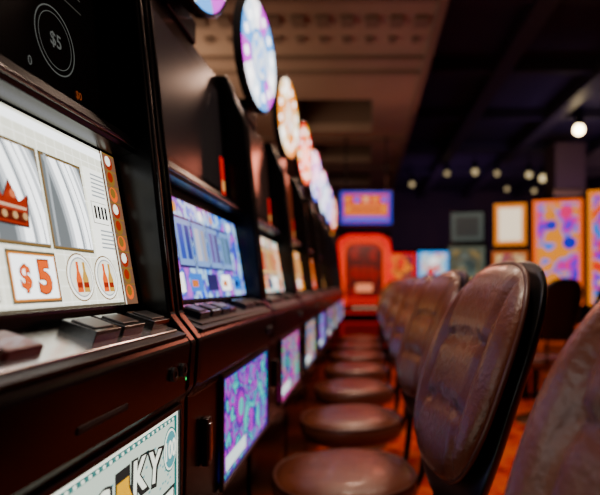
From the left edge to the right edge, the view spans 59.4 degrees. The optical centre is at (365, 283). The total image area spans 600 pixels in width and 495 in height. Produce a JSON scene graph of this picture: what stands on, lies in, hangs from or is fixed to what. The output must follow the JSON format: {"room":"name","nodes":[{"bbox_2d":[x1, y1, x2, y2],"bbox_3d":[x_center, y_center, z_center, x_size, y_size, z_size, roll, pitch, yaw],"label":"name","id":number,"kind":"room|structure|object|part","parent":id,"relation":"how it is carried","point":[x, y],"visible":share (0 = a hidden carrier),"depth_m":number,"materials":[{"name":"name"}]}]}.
{"room":"games hall","nodes":[
{"label":"games hall","id":0,"kind":"room"},
{"bbox_2d":[190,0,448,216],"bbox_3d":[-1.685,-2.600,7.250,4.630,0.900,19.500,0,0,0],"label":"ceiling","id":1,"kind":"structure","parent":0,"point":[357,70],"depth_m":5.33,"materials":[{"name":"beige paint"}]},
{"bbox_2d":[339,136,392,225],"bbox_3d":[0.000,-1.540,7.758,0.800,1.340,0.124,0,0,0],"label":"overhead sign","id":2,"kind":"object","parent":1,"relation":"hanging from","point":[356,207],"visible":1,"depth_m":7.70,"materials":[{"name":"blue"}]},
{"bbox_3d":[0.000,-1.795,7.760,0.624,0.830,0.024,0,0,0],"label":"hanger rod","id":3,"kind":"part","parent":2,"relation":"part of","materials":[{"name":"black metal"}]},
{"bbox_2d":[316,363,534,494],"bbox_3d":[2.500,1.300,7.250,13.000,0.100,19.500,0,0,0],"label":"floor","id":4,"kind":"structure","parent":0,"point":[396,447],"depth_m":3.95,"materials":[{"name":"carpet"}]},
{"bbox_2d":[0,0,195,494],"bbox_3d":[-0.671,0.082,0.500,0.778,2.337,0.740,0,0,0],"label":"machine","id":5,"kind":"object","parent":4,"relation":"on","point":[97,360],"visible":1,"depth_m":0.66,"materials":[{"name":"black"}]},
{"bbox_3d":[-0.301,0.314,0.512,0.009,0.243,0.658,0,0,0],"label":"belly frame","id":6,"kind":"part","parent":5,"relation":"part of","materials":[{"name":"grey"}]},
{"bbox_3d":[-0.299,0.312,0.517,0.005,0.225,0.635,0,0,0],"label":"belly glass","id":7,"kind":"part","parent":5,"relation":"part of","materials":[{"name":"grey"}]},
{"bbox_3d":[-0.672,-0.095,0.856,0.777,1.090,0.028,0,0,0],"label":"panel","id":8,"kind":"part","parent":5,"relation":"part of","materials":[{"name":"black plastic"}]},
{"bbox_3d":[-0.372,-0.297,0.852,0.116,0.684,0.005,0,0,0],"label":"edge trim","id":9,"kind":"part","parent":5,"relation":"part of","materials":[{"name":"silver metal"}]},
{"bbox_2d":[142,0,274,494],"bbox_3d":[-0.671,0.082,1.250,0.777,2.337,0.740,0,0,0],"label":"machine","id":10,"kind":"object","parent":4,"relation":"on","point":[200,126],"visible":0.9,"depth_m":1.23,"materials":[{"name":"black"}]},
{"bbox_3d":[-0.372,-0.297,0.898,0.116,0.684,0.005,0,0,0],"label":"edge trim","id":11,"kind":"part","parent":10,"relation":"part of","materials":[{"name":"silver metal"}]},
{"bbox_3d":[-0.672,-0.095,0.894,0.777,1.090,0.028,0,0,0],"label":"panel","id":12,"kind":"part","parent":10,"relation":"part of","materials":[{"name":"black"}]},
{"bbox_3d":[-0.297,0.295,0.977,0.016,0.090,0.023,0,0,0],"label":"door handle","id":13,"kind":"part","parent":10,"relation":"part of","materials":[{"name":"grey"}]},
{"bbox_3d":[-0.301,0.314,1.337,0.009,0.243,0.508,0,0,0],"label":"belly frame","id":14,"kind":"part","parent":10,"relation":"part of","materials":[{"name":"grey metal"}]},
{"bbox_3d":[-0.672,-0.095,1.606,0.777,1.090,0.028,0,0,0],"label":"panel","id":15,"kind":"part","parent":10,"relation":"part of","materials":[{"name":"black metal"}]},
{"bbox_3d":[-0.372,-0.297,1.602,0.116,0.684,0.005,0,0,0],"label":"edge trim","id":16,"kind":"part","parent":10,"relation":"part of","materials":[{"name":"silver metal"}]},
{"bbox_3d":[-0.301,0.312,1.343,0.001,0.225,0.485,0,0,0],"label":"belly glass","id":17,"kind":"part","parent":10,"relation":"part of","materials":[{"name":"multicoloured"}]},
{"bbox_2d":[230,0,303,494],"bbox_3d":[-0.671,0.082,2.000,0.777,2.337,0.740,0,0,0],"label":"machine","id":18,"kind":"object","parent":4,"relation":"on","point":[253,46],"visible":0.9,"depth_m":2.02,"materials":[{"name":"black plastic"}]},
{"bbox_3d":[-0.372,-0.297,1.648,0.116,0.684,0.005,0,0,0],"label":"edge trim","id":19,"kind":"part","parent":18,"relation":"part of","materials":[{"name":"silver metal"}]},
{"bbox_3d":[-0.672,-0.095,1.644,0.777,1.090,0.028,0,0,0],"label":"panel","id":20,"kind":"part","parent":18,"relation":"part of","materials":[{"name":"black"}]},
{"bbox_3d":[-0.297,0.295,1.726,0.016,0.090,0.023,0,0,0],"label":"door handle","id":21,"kind":"part","parent":18,"relation":"part of","materials":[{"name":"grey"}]},
{"bbox_3d":[-0.672,-0.095,2.356,0.777,1.090,0.028,0,0,0],"label":"panel","id":22,"kind":"part","parent":18,"relation":"part of","materials":[{"name":"black metal"}]},
{"bbox_3d":[-0.372,-0.297,2.352,0.116,0.684,0.005,0,0,0],"label":"edge trim","id":23,"kind":"part","parent":18,"relation":"part of","materials":[{"name":"silver metal"}]},
{"bbox_3d":[-0.301,0.314,2.087,0.009,0.243,0.508,0,0,0],"label":"belly frame","id":24,"kind":"part","parent":18,"relation":"part of","materials":[{"name":"grey"}]},
{"bbox_3d":[-0.301,0.312,2.092,0.001,0.225,0.485,0,0,0],"label":"belly glass","id":25,"kind":"part","parent":18,"relation":"part of","materials":[{"name":"pink"}]},
{"bbox_2d":[272,75,318,458],"bbox_3d":[-0.671,0.082,2.750,0.777,2.337,0.740,0,0,0],"label":"machine","id":26,"kind":"object","parent":4,"relation":"on","point":[285,117],"visible":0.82,"depth_m":2.78,"materials":[{"name":"black metal"}]},
{"bbox_3d":[-0.372,-0.297,2.398,0.116,0.684,0.005,0,0,0],"label":"edge trim","id":27,"kind":"part","parent":26,"relation":"part of","materials":[{"name":"silver metal"}]},
{"bbox_3d":[-0.672,-0.095,2.394,0.777,1.090,0.028,0,0,0],"label":"panel","id":28,"kind":"part","parent":26,"relation":"part of","materials":[{"name":"black plastic"}]},
{"bbox_3d":[-0.372,-0.297,3.102,0.116,0.684,0.005,0,0,0],"label":"edge trim","id":29,"kind":"part","parent":26,"relation":"part of","materials":[{"name":"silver metal"}]},
{"bbox_3d":[-0.297,0.295,2.477,0.016,0.090,0.023,0,0,0],"label":"door handle","id":30,"kind":"part","parent":26,"relation":"part of","materials":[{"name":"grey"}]},
{"bbox_3d":[-0.672,-0.095,3.106,0.777,1.090,0.028,0,0,0],"label":"panel","id":31,"kind":"part","parent":26,"relation":"part of","materials":[{"name":"black"}]},
{"bbox_3d":[-0.301,0.314,2.837,0.009,0.243,0.508,0,0,0],"label":"belly frame","id":32,"kind":"part","parent":26,"relation":"part of","materials":[{"name":"grey"}]},
{"bbox_3d":[-0.301,0.312,2.842,0.001,0.225,0.485,0,0,0],"label":"belly glass","id":33,"kind":"part","parent":26,"relation":"part of","materials":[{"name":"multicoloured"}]},
{"bbox_2d":[293,121,327,452],"bbox_3d":[-0.671,0.082,3.500,0.777,2.337,0.740,0,0,0],"label":"machine","id":34,"kind":"object","parent":4,"relation":"on","point":[303,160],"visible":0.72,"depth_m":3.55,"materials":[{"name":"black"}]},
{"bbox_3d":[-0.372,-0.297,3.148,0.116,0.684,0.005,0,0,0],"label":"edge trim","id":35,"kind":"part","parent":34,"relation":"part of","materials":[{"name":"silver metal"}]},
{"bbox_3d":[-0.672,-0.095,3.856,0.777,1.090,0.028,0,0,0],"label":"panel","id":36,"kind":"part","parent":34,"relation":"part of","materials":[{"name":"black plastic"}]},
{"bbox_3d":[-0.372,-0.297,3.852,0.116,0.684,0.005,0,0,0],"label":"edge trim","id":37,"kind":"part","parent":34,"relation":"part of","materials":[{"name":"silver metal"}]},
{"bbox_3d":[-0.297,0.295,3.227,0.016,0.090,0.023,0,0,0],"label":"door handle","id":38,"kind":"part","parent":34,"relation":"part of","materials":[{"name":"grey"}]},
{"bbox_3d":[-0.301,0.314,3.587,0.009,0.243,0.508,0,0,0],"label":"belly frame","id":39,"kind":"part","parent":34,"relation":"part of","materials":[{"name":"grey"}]},
{"bbox_3d":[-0.301,0.312,3.592,0.001,0.225,0.485,0,0,0],"label":"belly glass","id":40,"kind":"part","parent":34,"relation":"part of","materials":[{"name":"blue"}]},
{"bbox_2d":[307,150,333,446],"bbox_3d":[-0.671,0.082,4.250,0.777,2.337,0.740,0,0,0],"label":"machine","id":41,"kind":"object","parent":4,"relation":"on","point":[315,185],"visible":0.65,"depth_m":4.34,"materials":[{"name":"black"}]},
{"bbox_3d":[-0.372,-0.297,3.898,0.116,0.684,0.005,0,0,0],"label":"edge trim","id":42,"kind":"part","parent":41,"relation":"part of","materials":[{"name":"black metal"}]},
{"bbox_3d":[-0.372,-0.297,4.602,0.116,0.684,0.005,0,0,0],"label":"edge trim","id":43,"kind":"part","parent":41,"relation":"part of","materials":[{"name":"black metal"}]},
{"bbox_3d":[-0.672,-0.095,4.606,0.777,1.090,0.028,0,0,0],"label":"panel","id":44,"kind":"part","parent":41,"relation":"part of","materials":[{"name":"black metal"}]},
{"bbox_3d":[-0.301,0.314,4.337,0.009,0.243,0.508,0,0,0],"label":"belly frame","id":45,"kind":"part","parent":41,"relation":"part of","materials":[{"name":"grey"}]},
{"bbox_3d":[-0.301,0.312,4.343,0.001,0.225,0.485,0,0,0],"label":"belly glass","id":46,"kind":"part","parent":41,"relation":"part of","materials":[{"name":"pink"}]},
{"bbox_2d":[317,170,338,380],"bbox_3d":[-0.671,0.082,5.000,0.777,2.337,0.740,0,0,0],"label":"machine","id":47,"kind":"object","parent":4,"relation":"on","point":[322,205],"visible":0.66,"depth_m":5.09,"materials":[{"name":"black"}]},
{"bbox_3d":[-0.672,-0.095,5.356,0.777,1.090,0.028,0,0,0],"label":"panel","id":48,"kind":"part","parent":47,"relation":"part of","materials":[{"name":"black metal"}]},
{"bbox_3d":[-0.301,0.312,5.093,0.001,0.225,0.485,0,0,0],"label":"belly glass","id":49,"kind":"part","parent":47,"relation":"part of","materials":[{"name":"blue"}]},
{"bbox_2d":[322,185,341,364],"bbox_3d":[-0.671,0.082,5.750,0.777,2.337,0.740,0,0,0],"label":"machine","id":50,"kind":"object","parent":4,"relation":"on","point":[328,216],"visible":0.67,"depth_m":5.84,"materials":[{"name":"black metal"}]},
{"bbox_3d":[-0.672,-0.095,6.106,0.777,1.090,0.028,0,0,0],"label":"panel","id":51,"kind":"part","parent":50,"relation":"part of","materials":[{"name":"black"}]},
{"bbox_3d":[-0.301,0.312,5.843,0.001,0.225,0.485,0,0,0],"label":"belly glass","id":52,"kind":"part","parent":50,"relation":"part of","materials":[{"name":"blue"}]},
{"bbox_2d":[329,197,344,351],"bbox_3d":[-0.671,0.082,6.500,0.777,2.337,0.740,0,0,0],"label":"machine","id":53,"kind":"object","parent":4,"relation":"on","point":[332,225],"visible":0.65,"depth_m":6.64,"materials":[{"name":"black metal"}]},
{"bbox_3d":[-0.672,-0.095,6.856,0.777,1.090,0.028,0,0,0],"label":"panel","id":54,"kind":"part","parent":53,"relation":"part of","materials":[{"name":"black metal"}]},
{"bbox_2d":[337,231,390,362],"bbox_3d":[-0.030,0.200,8.392,0.860,2.100,0.616,0,0,0],"label":"machine","id":55,"kind":"object","parent":4,"relation":"on","point":[364,256],"visible":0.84,"depth_m":8.27,"materials":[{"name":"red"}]},
{"bbox_2d":[343,311,375,313],"bbox_3d":[-0.030,0.440,8.089,0.800,0.050,0.011,0,0,0],"label":"light","id":56,"kind":"object","parent":55,"relation":"attached to","point":[344,312],"depth_m":8.08,"materials":[{"name":"red plastic"}]},
{"bbox_3d":[-0.030,0.800,8.231,0.740,0.400,0.017,0,0,0],"label":"belly glass","id":57,"kind":"part","parent":55,"relation":"part of","materials":[{"name":"red"}]},
{"bbox_3d":[-0.030,-0.227,8.269,0.858,1.134,0.116,0,0,0],"label":"light frame","id":58,"kind":"part","parent":55,"relation":"part of","materials":[{"name":"red plastic"}]},
{"bbox_2d":[335,279,394,352],"bbox_3d":[0.017,0.600,5.590,0.700,1.299,0.516,0,0,-11],"label":"chair","id":59,"kind":"object","parent":4,"relation":"on","point":[345,346],"visible":0.2,"depth_m":5.45,"materials":[{"name":"black leather"}]},
{"bbox_3d":[-0.075,0.687,5.570,0.500,0.116,0.500,0,0,-11],"label":"seat","id":60,"kind":"part","parent":59,"relation":"part of","materials":[{"name":"brown leather"}]},
{"bbox_3d":[0.228,0.178,5.629,0.182,0.444,0.377,0,0,-11],"label":"backrest","id":61,"kind":"part","parent":59,"relation":"part of","materials":[{"name":"brown leather"}]},
{"bbox_2d":[339,280,391,343],"bbox_3d":[0.017,0.600,6.339,0.700,1.299,0.516,0,0,-10],"label":"chair","id":62,"kind":"object","parent":4,"relation":"on","point":[349,338],"visible":0.21,"depth_m":6.20,"materials":[{"name":"black leather"}]},
{"bbox_3d":[-0.075,0.687,6.320,0.500,0.116,0.500,0,0,-10],"label":"seat","id":63,"kind":"part","parent":62,"relation":"part of","materials":[{"name":"brown leather"}]},
{"bbox_3d":[0.229,0.178,6.374,0.182,0.444,0.377,0,0,-10],"label":"backrest","id":64,"kind":"part","parent":62,"relation":"part of","materials":[{"name":"brown leather"}]},
{"bbox_2d":[324,278,407,449],"bbox_3d":[0.018,0.600,4.087,0.700,1.299,0.516,0,0,-9],"label":"chair","id":65,"kind":"object","parent":4,"relation":"on","point":[343,370],"visible":0.34,"depth_m":3.93,"materials":[{"name":"black leather"}]},
{"bbox_3d":[-0.075,0.687,4.070,0.500,0.116,0.500,0,0,-9],"label":"seat","id":66,"kind":"part","parent":65,"relation":"part of","materials":[{"name":"brown leather"}]},
{"bbox_3d":[0.230,0.178,4.118,0.182,0.444,0.377,0,0,-9],"label":"backrest","id":67,"kind":"part","parent":65,"relation":"part of","materials":[{"name":"brown leather"}]},
{"bbox_2d":[331,279,401,364],"bbox_3d":[0.017,0.600,4.842,0.700,1.299,0.516,0,0,-12],"label":"chair","id":68,"kind":"object","parent":4,"relation":"on","point":[350,355],"visible":0.33,"depth_m":4.73,"materials":[{"name":"black leather"}]},
{"bbox_3d":[-0.075,0.687,4.820,0.500,0.116,0.500,0,0,-12],"label":"seat","id":69,"kind":"part","parent":68,"relation":"part of","materials":[{"name":"brown leather"}]},
{"bbox_3d":[0.227,0.178,4.884,0.182,0.444,0.377,0,0,-12],"label":"backrest","id":70,"kind":"part","parent":68,"relation":"part of","materials":[{"name":"brown leather"}]},
{"bbox_2d":[315,276,419,405],"bbox_3d":[0.017,0.600,3.339,0.700,1.299,0.516,0,0,-13],"label":"chair","id":71,"kind":"object","parent":4,"relation":"on","point":[352,390],"visible":0.47,"depth_m":3.22,"materials":[{"name":"black leather"}]},
{"bbox_3d":[-0.075,0.687,3.320,0.500,0.116,0.500,0,0,-13],"label":"seat","id":72,"kind":"part","parent":71,"relation":"part of","materials":[{"name":"brown leather"}]},
{"bbox_3d":[0.226,0.178,3.389,0.182,0.444,0.377,0,0,-13],"label":"backrest","id":73,"kind":"part","parent":71,"relation":"part of","materials":[{"name":"brown leather"}]},
{"bbox_2d":[300,274,437,447],"bbox_3d":[0.017,0.600,2.590,0.700,1.299,0.516,0,0,-11],"label":"chair","id":74,"kind":"object","parent":4,"relation":"on","point":[339,425],"visible":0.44,"depth_m":2.46,"materials":[{"name":"black leather"}]},
{"bbox_3d":[-0.075,0.687,2.570,0.500,0.116,0.500,0,0,-11],"label":"seat","id":75,"kind":"part","parent":74,"relation":"part of","materials":[{"name":"brown leather"}]},
{"bbox_3d":[0.228,0.178,2.629,0.182,0.444,0.377,0,0,-11],"label":"backrest","id":76,"kind":"part","parent":74,"relation":"part of","materials":[{"name":"brown leather"}]},
{"bbox_2d":[272,271,469,494],"bbox_3d":[0.017,0.600,1.839,0.700,1.299,0.516,0,0,-13],"label":"chair","id":77,"kind":"object","parent":4,"relation":"on","point":[341,471],"visible":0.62,"depth_m":1.80,"materials":[{"name":"black leather"}]},
{"bbox_3d":[-0.075,0.687,1.820,0.500,0.116,0.500,0,0,-13],"label":"seat","id":78,"kind":"part","parent":77,"relation":"part of","materials":[{"name":"brown leather"}]},
{"bbox_3d":[0.226,0.178,1.889,0.182,0.444,0.377,0,0,-13],"label":"backrest","id":79,"kind":"part","parent":77,"relation":"part of","materials":[{"name":"brown leather"}]},
{"bbox_2d":[391,250,415,279],"bbox_3d":[0.630,0.325,9.342,0.520,1.850,0.616,0,0,0],"label":"machine","id":80,"kind":"object","parent":4,"relation":"on","point":[403,262],"visible":0.23,"depth_m":9.25,"materials":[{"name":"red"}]},
{"bbox_2d":[416,249,447,276],"bbox_3d":[1.200,0.310,9.342,0.560,1.880,0.616,0,0,0],"label":"machine","id":81,"kind":"object","parent":4,"relation":"on","point":[428,261],"visible":0.15,"depth_m":9.25,"materials":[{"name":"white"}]},
{"bbox_2d":[448,210,487,279],"bbox_3d":[1.155,0.210,5.924,0.420,2.080,0.616,0,0,17],"label":"machine","id":82,"kind":"object","parent":4,"relation":"on","point":[468,247],"visible":0.23,"depth_m":5.87,"materials":[{"name":"black"}]},
{"bbox_3d":[1.125,-0.190,5.826,0.400,0.460,0.050,0,0,17],"label":"light frame","id":83,"kind":"part","parent":82,"relation":"part of","materials":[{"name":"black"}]},
{"bbox_2d":[414,261,547,494],"bbox_3d":[0.009,0.600,1.072,0.700,1.299,0.516,0,0,-12],"label":"chair","id":84,"kind":"object","parent":4,"relation":"on","point":[478,363],"visible":1,"depth_m":1.01,"materials":[{"name":"brown leather"}]},
{"bbox_2d":[491,201,528,399],"bbox_3d":[1.604,0.170,5.785,0.400,2.160,0.616,0,0,17],"label":"machine","id":85,"kind":"object","parent":4,"relation":"on","point":[510,218],"visible":0.23,"depth_m":5.75,"materials":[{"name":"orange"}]},
{"bbox_3d":[1.574,-0.160,5.687,0.380,0.400,0.048,0,0,17],"label":"light frame","id":86,"kind":"part","parent":85,"relation":"part of","materials":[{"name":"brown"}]},
{"bbox_2d":[514,278,582,424],"bbox_3d":[1.619,0.600,4.658,0.516,1.299,0.700,0,0,-10],"label":"chair","id":87,"kind":"object","parent":4,"relation":"on","point":[565,295],"visible":0.76,"depth_m":4.43,"materials":[{"name":"black leather"}]},
{"bbox_3d":[1.600,0.687,4.750,0.500,0.116,0.500,0,0,-10],"label":"seat","id":88,"kind":"part","parent":87,"relation":"part of","materials":[{"name":"brown leather"}]},
{"bbox_2d":[504,300,599,494],"bbox_3d":[0.006,0.600,0.312,0.700,1.299,0.516,0,0,-12],"label":"chair","id":89,"kind":"object","parent":4,"relation":"on","point":[558,452],"visible":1,"depth_m":0.47,"materials":[{"name":"brown leather"}]},
{"bbox_2d":[532,195,583,399],"bbox_3d":[2.072,0.150,5.640,0.520,2.200,0.616,0,0,17],"label":"machine","id":90,"kind":"object","parent":4,"relation":"on","point":[557,221],"visible":0.3,"depth_m":5.54,"materials":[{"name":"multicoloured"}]},
{"bbox_3d":[2.025,0.800,5.486,0.400,0.400,0.017,0,0,17],"label":"belly glass","id":91,"kind":"part","parent":90,"relation":"part of","materials":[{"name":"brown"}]},
{"bbox_3d":[2.040,-0.340,5.536,0.500,1.120,0.065,0,0,17],"label":"light frame","id":92,"kind":"part","parent":90,"relation":"part of","materials":[{"name":"multicoloured"}]},
{"bbox_2d":[583,186,599,317],"bbox_3d":[2.607,0.110,5.475,0.540,2.280,0.616,0,0,17],"label":"machine","id":93,"kind":"object","parent":4,"relation":"on","point":[591,195],"visible":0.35,"depth_m":5.44,"materials":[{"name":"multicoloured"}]},
{"bbox_3d":[2.575,-0.380,5.370,0.520,1.200,0.065,0,0,17],"label":"light frame","id":94,"kind":"part","parent":93,"relation":"part of","materials":[{"name":"multicoloured"}]},
{"bbox_2d":[595,289,599,303],"bbox_3d":[2.114,0.600,4.506,0.516,1.299,0.700,0,0,5],"label":"machine","id":95,"kind":"object","parent":4,"relation":"on","point":[598,293],"visible":0.12,"depth_m":4.27,"materials":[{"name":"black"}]},
{"bbox_2d":[321,191,544,265],"bbox_3d":[2.500,-0.950,17.050,13.000,4.400,0.100,0,0,0],"label":"wall","id":96,"kind":"structure","parent":0,"point":[418,223],"depth_m":17.00,"materials":[{"name":"paint"}]},
{"bbox_2d":[393,0,599,197],"bbox_3d":[2.500,-2.975,7.250,13.000,0.350,19.500,0,0,0],"label":"ceiling","id":97,"kind":"structure","parent":0,"point":[510,79],"depth_m":8.30,"materials":[{"name":"grey paint"}]},
{"bbox_2d":[410,173,413,186],"bbox_3d":[1.183,-2.775,13.379,0.130,0.550,0.130,0,0,0],"label":"ceiling lamp","id":98,"kind":"object","parent":97,"relation":"attached to","point":[411,175],"visible":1,"depth_m":13.33,"materials":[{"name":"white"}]},
{"bbox_2d":[444,163,449,175],"bbox_3d":[1.883,-2.780,12.088,0.120,0.540,0.120,0,0,0],"label":"ceiling lamp","id":99,"kind":"object","parent":97,"relation":"attached to","point":[446,173],"visible":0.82,"depth_m":12.04,"materials":[{"name":"brown"}]},
{"bbox_2d":[472,152,477,174],"bbox_3d":[2.490,-2.770,11.879,0.140,0.560,0.140,0,0,0],"label":"ceiling lamp","id":100,"kind":"object","parent":97,"relation":"attached to","point":[474,163],"visible":0.96,"depth_m":11.84,"materials":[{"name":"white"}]},
{"bbox_3d":[2.490,-2.560,11.879,0.140,0.140,0.140,0,0,0],"label":"bulb","id":101,"kind":"part","parent":100,"relation":"part of","materials":[{"name":"white glass"}]},
{"bbox_2d":[494,153,499,175],"bbox_3d":[3.045,-2.780,12.088,0.120,0.540,0.120,0,0,0],"label":"ceiling lamp","id":102,"kind":"object","parent":97,"relation":"attached to","point":[496,173],"visible":1,"depth_m":12.05,"materials":[{"name":"brown"}]},
{"bbox_2d":[505,179,508,190],"bbox_3d":[3.813,-2.780,14.061,0.120,0.540,0.120,0,0,0],"label":"ceiling lamp","id":103,"kind":"object","parent":97,"relation":"attached to","point":[506,180],"visible":0.94,"depth_m":14.02,"materials":[{"name":"brown"}]},
{"bbox_2d":[526,154,531,177],"bbox_3d":[3.823,-2.770,12.195,0.140,0.560,0.140,0,0,0],"label":"ceiling lamp","id":104,"kind":"object","parent":97,"relation":"attached to","point":[528,166],"visible":1,"depth_m":12.15,"materials":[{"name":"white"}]},
{"bbox_3d":[3.823,-2.560,12.195,0.140,0.140,0.140,0,0,0],"label":"bulb","id":105,"kind":"part","parent":104,"relation":"part of","materials":[{"name":"white glass"}]},
{"bbox_2d":[532,181,535,192],"bbox_3d":[4.638,-2.780,14.354,0.120,0.540,0.120,0,0,0],"label":"ceiling lamp","id":106,"kind":"object","parent":97,"relation":"attached to","point":[534,182],"visible":0.94,"depth_m":14.31,"materials":[{"name":"brown"}]},
{"bbox_2d":[539,157,544,181],"bbox_3d":[4.264,-2.755,12.527,0.170,0.590,0.170,0,0,0],"label":"ceiling lamp","id":107,"kind":"object","parent":97,"relation":"attached to","point":[542,169],"visible":0.91,"depth_m":12.47,"materials":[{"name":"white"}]},
{"bbox_3d":[4.264,-2.545,12.527,0.170,0.170,0.170,0,0,0],"label":"bulb","id":108,"kind":"part","parent":107,"relation":"part of","materials":[{"name":"white glass"}]},
{"bbox_2d":[574,106,583,134],"bbox_3d":[3.661,-2.810,8.938,0.160,0.480,0.160,0,0,0],"label":"ceiling lamp","id":109,"kind":"object","parent":97,"relation":"attached to","point":[579,118],"visible":1,"depth_m":8.89,"materials":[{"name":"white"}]},
{"bbox_3d":[3.661,-2.650,8.938,0.160,0.160,0.160,0,0,0],"label":"bulb","id":110,"kind":"part","parent":109,"relation":"part of","materials":[{"name":"white glass"}]},
{"bbox_2d":[542,142,584,196],"bbox_3d":[4.050,-0.780,10.600,0.700,4.060,0.700,0,0,0],"label":"column","id":111,"kind":"structure","parent":0,"point":[564,161],"depth_m":10.30,"materials":[{"name":"brown painted plaster"}]}
]}

